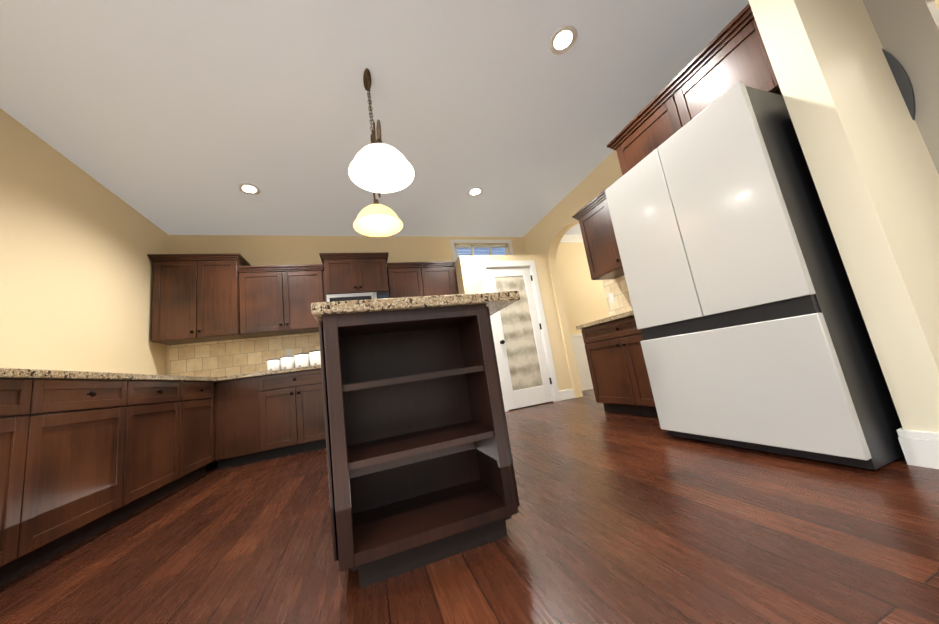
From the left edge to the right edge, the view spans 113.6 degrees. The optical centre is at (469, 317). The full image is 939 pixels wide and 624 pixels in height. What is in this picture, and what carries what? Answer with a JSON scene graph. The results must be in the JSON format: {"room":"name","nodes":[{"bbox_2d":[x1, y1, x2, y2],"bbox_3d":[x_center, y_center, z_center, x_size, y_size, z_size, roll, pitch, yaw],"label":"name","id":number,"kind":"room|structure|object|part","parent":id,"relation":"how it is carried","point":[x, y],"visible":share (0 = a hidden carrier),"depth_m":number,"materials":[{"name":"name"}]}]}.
{"room":"kitchen","nodes":[
{"label":"kitchen","id":0,"kind":"room"},
{"bbox_2d":[0,108,168,374],"bbox_3d":[-3.071,-0.017,1.940,0.150,2.790,3.500,-5,-10,-19],"label":"wall","id":1,"kind":"structure","parent":0,"point":[77,244],"depth_m":2.46,"materials":[{"name":"beige paint"}]},
{"bbox_2d":[0,0,748,236],"bbox_3d":[0.584,-3.429,0.910,13.300,2.490,9.450,-5,-10,-19],"label":"ceiling","id":2,"kind":"structure","parent":0,"point":[178,117],"depth_m":2.35,"materials":[{"name":"grey paint"}]},
{"bbox_2d":[238,183,260,194],"bbox_3d":[-2.297,-1.342,3.206,0.194,0.008,0.194,-5,-10,-19],"label":"recessed light","id":3,"kind":"object","parent":2,"relation":"in","point":[250,189],"visible":1,"depth_m":3.20,"materials":[{"name":"white glass"}]},
{"bbox_2d":[349,68,413,236],"bbox_3d":[-0.669,-1.251,2.141,0.364,0.999,0.984,-5,-10,-19],"label":"pendant chandelier","id":4,"kind":"object","parent":2,"relation":"hanging from","point":[375,136],"depth_m":1.91,"materials":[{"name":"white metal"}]},
{"bbox_3d":[-0.706,-0.780,2.360,0.364,0.162,0.364,-5,-10,-19],"label":"pendant chandelier shade","id":5,"kind":"part","parent":4,"relation":"part of","materials":[{"name":"glass"}]},
{"bbox_3d":[-0.514,-0.905,1.784,0.364,0.162,0.364,-5,-10,-19],"label":"pendant chandelier shade","id":6,"kind":"part","parent":4,"relation":"part of","materials":[{"name":"white glass"}]},
{"bbox_2d":[468,187,482,195],"bbox_3d":[0.072,-1.580,3.852,0.194,0.008,0.194,-5,-10,-19],"label":"recessed light","id":7,"kind":"object","parent":2,"relation":"in","point":[475,191],"visible":1,"depth_m":3.85,"materials":[{"name":"white glass"}]},
{"bbox_2d":[549,25,576,54],"bbox_3d":[0.657,-1.950,2.158,0.194,0.008,0.194,-5,-10,-19],"label":"recessed light","id":8,"kind":"object","parent":2,"relation":"in","point":[563,39],"visible":1,"depth_m":2.15,"materials":[{"name":"white glass"}]},
{"bbox_2d":[166,235,609,463],"bbox_3d":[0.731,-0.030,5.173,9.440,2.790,0.150,-5,-10,-19],"label":"wall","id":9,"kind":"structure","parent":0,"point":[584,297],"depth_m":4.68,"materials":[{"name":"beige paint"}]},
{"bbox_2d":[169,332,319,376],"bbox_3d":[-1.825,0.411,4.139,3.518,0.490,0.010,-5,-10,-19],"label":"backsplash","id":10,"kind":"structure","parent":9,"relation":"attached to","point":[227,357],"depth_m":3.77,"materials":[{"name":"tile"}]},
{"bbox_2d":[285,349,291,355],"bbox_3d":[-2.328,0.456,3.952,0.072,0.115,0.008,-5,-10,-19],"label":"electrical outlet","id":11,"kind":"object","parent":10,"relation":"attached to","point":[288,352],"visible":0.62,"depth_m":3.95,"materials":[{"name":"white plastic"}]},
{"bbox_2d":[147,252,458,344],"bbox_3d":[-1.882,-0.340,4.056,3.558,0.975,0.427,-5,-10,-19],"label":"upper cabinet","id":12,"kind":"object","parent":9,"relation":"attached to","point":[198,298],"visible":0.79,"depth_m":3.70,"materials":[{"name":"brown wood"}]},
{"bbox_2d":[326,291,388,301],"bbox_3d":[-1.468,-0.082,4.124,0.770,0.435,0.452,-5,-10,-19],"label":"microwave","id":13,"kind":"object","parent":12,"relation":"attached to","point":[355,296],"visible":0.27,"depth_m":3.98,"materials":[{"name":"silver metal"}]},
{"bbox_2d":[450,240,513,261],"bbox_3d":[0.218,-1.055,5.215,1.110,0.510,0.166,-5,-10,-19],"label":"window","id":14,"kind":"structure","parent":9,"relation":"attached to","point":[463,250],"depth_m":5.22,"materials":[{"name":"white"}]},
{"bbox_2d":[0,389,938,623],"bbox_3d":[1.164,0.533,0.245,13.300,0.050,9.450,-5,-10,-19],"label":"floor","id":15,"kind":"structure","parent":0,"point":[621,518],"depth_m":1.06,"materials":[{"name":"brown wood"}]},
{"bbox_2d":[0,365,325,585],"bbox_3d":[-1.192,0.750,2.425,3.517,0.915,3.447,-5,-10,-19],"label":"base cabinet","id":16,"kind":"object","parent":15,"relation":"on","point":[84,455],"visible":0.88,"depth_m":1.88,"materials":[{"name":"brown wood"}]},
{"bbox_2d":[266,359,280,370],"bbox_3d":[-2.351,0.578,3.687,0.143,0.164,0.143,-5,-10,-19],"label":"canister","id":17,"kind":"object","parent":16,"relation":"on","point":[273,364],"visible":0.83,"depth_m":3.63,"materials":[{"name":"white ceramic"}]},
{"bbox_2d":[280,356,294,368],"bbox_3d":[-2.214,0.558,3.736,0.152,0.179,0.152,-5,-10,-19],"label":"canister","id":18,"kind":"object","parent":16,"relation":"on","point":[286,362],"visible":0.81,"depth_m":3.68,"materials":[{"name":"white ceramic"}]},
{"bbox_2d":[294,353,309,367],"bbox_3d":[-2.067,0.538,3.790,0.165,0.194,0.165,-5,-10,-19],"label":"canister","id":19,"kind":"object","parent":16,"relation":"on","point":[301,359],"visible":0.85,"depth_m":3.73,"materials":[{"name":"white ceramic"}]},
{"bbox_2d":[309,350,320,365],"bbox_3d":[-1.907,0.517,3.848,0.180,0.209,0.180,-5,-10,-19],"label":"canister","id":20,"kind":"object","parent":16,"relation":"on","point":[314,357],"visible":0.67,"depth_m":3.77,"materials":[{"name":"white ceramic"}]},
{"bbox_2d":[313,303,519,588],"bbox_3d":[-0.455,0.579,1.926,0.679,0.876,1.836,-5,-10,-19],"label":"kitchen island","id":21,"kind":"object","parent":15,"relation":"on","point":[421,471],"depth_m":1.25,"materials":[{"name":"brown wood"}]},
{"bbox_2d":[311,291,519,314],"bbox_3d":[-0.449,0.125,2.020,0.781,0.040,1.877,-5,-10,-19],"label":"island countertop","id":22,"kind":"structure","parent":21,"relation":"on","point":[502,299],"depth_m":1.13,"materials":[{"name":"beige stone"}]},
{"bbox_2d":[576,310,657,416],"bbox_3d":[1.684,0.400,2.849,0.650,0.915,1.085,-5,-10,-19],"label":"base cabinet","id":23,"kind":"object","parent":15,"relation":"on","point":[617,368],"visible":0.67,"depth_m":2.85,"materials":[{"name":"brown wood"}]},
{"bbox_2d":[605,81,903,469],"bbox_3d":[1.721,-0.213,1.899,0.936,1.790,0.900,-5,-10,-19],"label":"fridge","id":24,"kind":"object","parent":15,"relation":"on","point":[750,322],"visible":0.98,"depth_m":1.51,"materials":[{"name":"white metal"}]},
{"bbox_2d":[452,254,572,390],"bbox_3d":[0.603,0.199,4.688,1.440,2.220,0.580,-5,-10,-19],"label":"wall","id":25,"kind":"structure","parent":0,"point":[468,274],"depth_m":4.55,"materials":[{"name":"beige paint"}]},
{"bbox_2d":[486,267,552,409],"bbox_3d":[0.729,0.229,4.415,0.730,2.011,0.103,-5,-10,-19],"label":"pantry door","id":26,"kind":"structure","parent":25,"relation":"in","point":[527,381],"depth_m":4.42,"materials":[{"name":"white wood"}]},
{"bbox_2d":[479,260,574,411],"bbox_3d":[0.689,0.192,4.417,1.455,2.120,0.180,-5,-10,-19],"label":"door frame","id":27,"kind":"structure","parent":25,"relation":"attached to","point":[557,395],"depth_m":4.46,"materials":[{"name":"white wood"}]},
{"bbox_2d":[523,0,938,397],"bbox_3d":[2.656,-1.018,0.970,0.160,2.790,9.250,-5,-10,-19],"label":"wall","id":28,"kind":"structure","parent":0,"point":[907,31],"depth_m":1.66,"materials":[{"name":"beige paint"}]},
{"bbox_2d":[603,275,632,316],"bbox_3d":[1.861,-0.298,3.148,0.010,0.495,1.230,-5,-10,-19],"label":"backsplash","id":29,"kind":"structure","parent":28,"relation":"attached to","point":[617,287],"depth_m":3.55,"materials":[{"name":"tile"}]},
{"bbox_2d":[608,292,614,302],"bbox_3d":[1.683,-0.238,3.641,0.008,0.116,0.072,-5,-10,-19],"label":"outlet","id":30,"kind":"object","parent":29,"relation":"attached to","point":[611,298],"visible":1,"depth_m":3.63,"materials":[{"name":"white plastic"}]},
{"bbox_2d":[572,4,782,279],"bbox_3d":[1.620,-1.094,2.621,0.677,0.955,2.092,-5,-10,-19],"label":"upper cabinet","id":31,"kind":"object","parent":28,"relation":"attached to","point":[729,55],"visible":0.38,"depth_m":2.11,"materials":[{"name":"brown wood"}]},
{"bbox_2d":[882,49,915,119],"bbox_3d":[2.296,-1.256,1.646,0.025,0.620,0.068,-5,-10,-19],"label":"decor","id":32,"kind":"object","parent":28,"relation":"attached to","point":[902,78],"visible":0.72,"depth_m":1.62,"materials":[{"name":"grey"}]},
{"bbox_2d":[748,0,938,432],"bbox_3d":[1.970,-0.826,1.517,0.800,2.790,0.135,-5,-10,-19],"label":"wall","id":33,"kind":"structure","parent":0,"point":[872,169],"depth_m":1.37,"materials":[{"name":"beige paint"}]},
{"bbox_2d":[896,427,938,468],"bbox_3d":[5.162,-0.254,-0.395,5.476,0.135,5.468,-5,-10,-19],"label":"baseboard","id":34,"kind":"structure","parent":33,"relation":"attached to","point":[920,448],"depth_m":1.20,"materials":[{"name":"white wood"}]},
{"bbox_3d":[3.865,-1.787,4.795,4.830,5.200,3.200,-5,-10,-19],"label":"wall","id":35,"kind":"structure","parent":0,"visible":0},
{"bbox_2d":[560,235,592,390],"bbox_3d":[3.182,-0.266,5.905,4.010,2.789,0.099,-5,-10,-19],"label":"trim","id":36,"kind":"structure","parent":35,"relation":"attached to","point":[582,362],"depth_m":5.33,"materials":[{"name":"white"}]}
]}

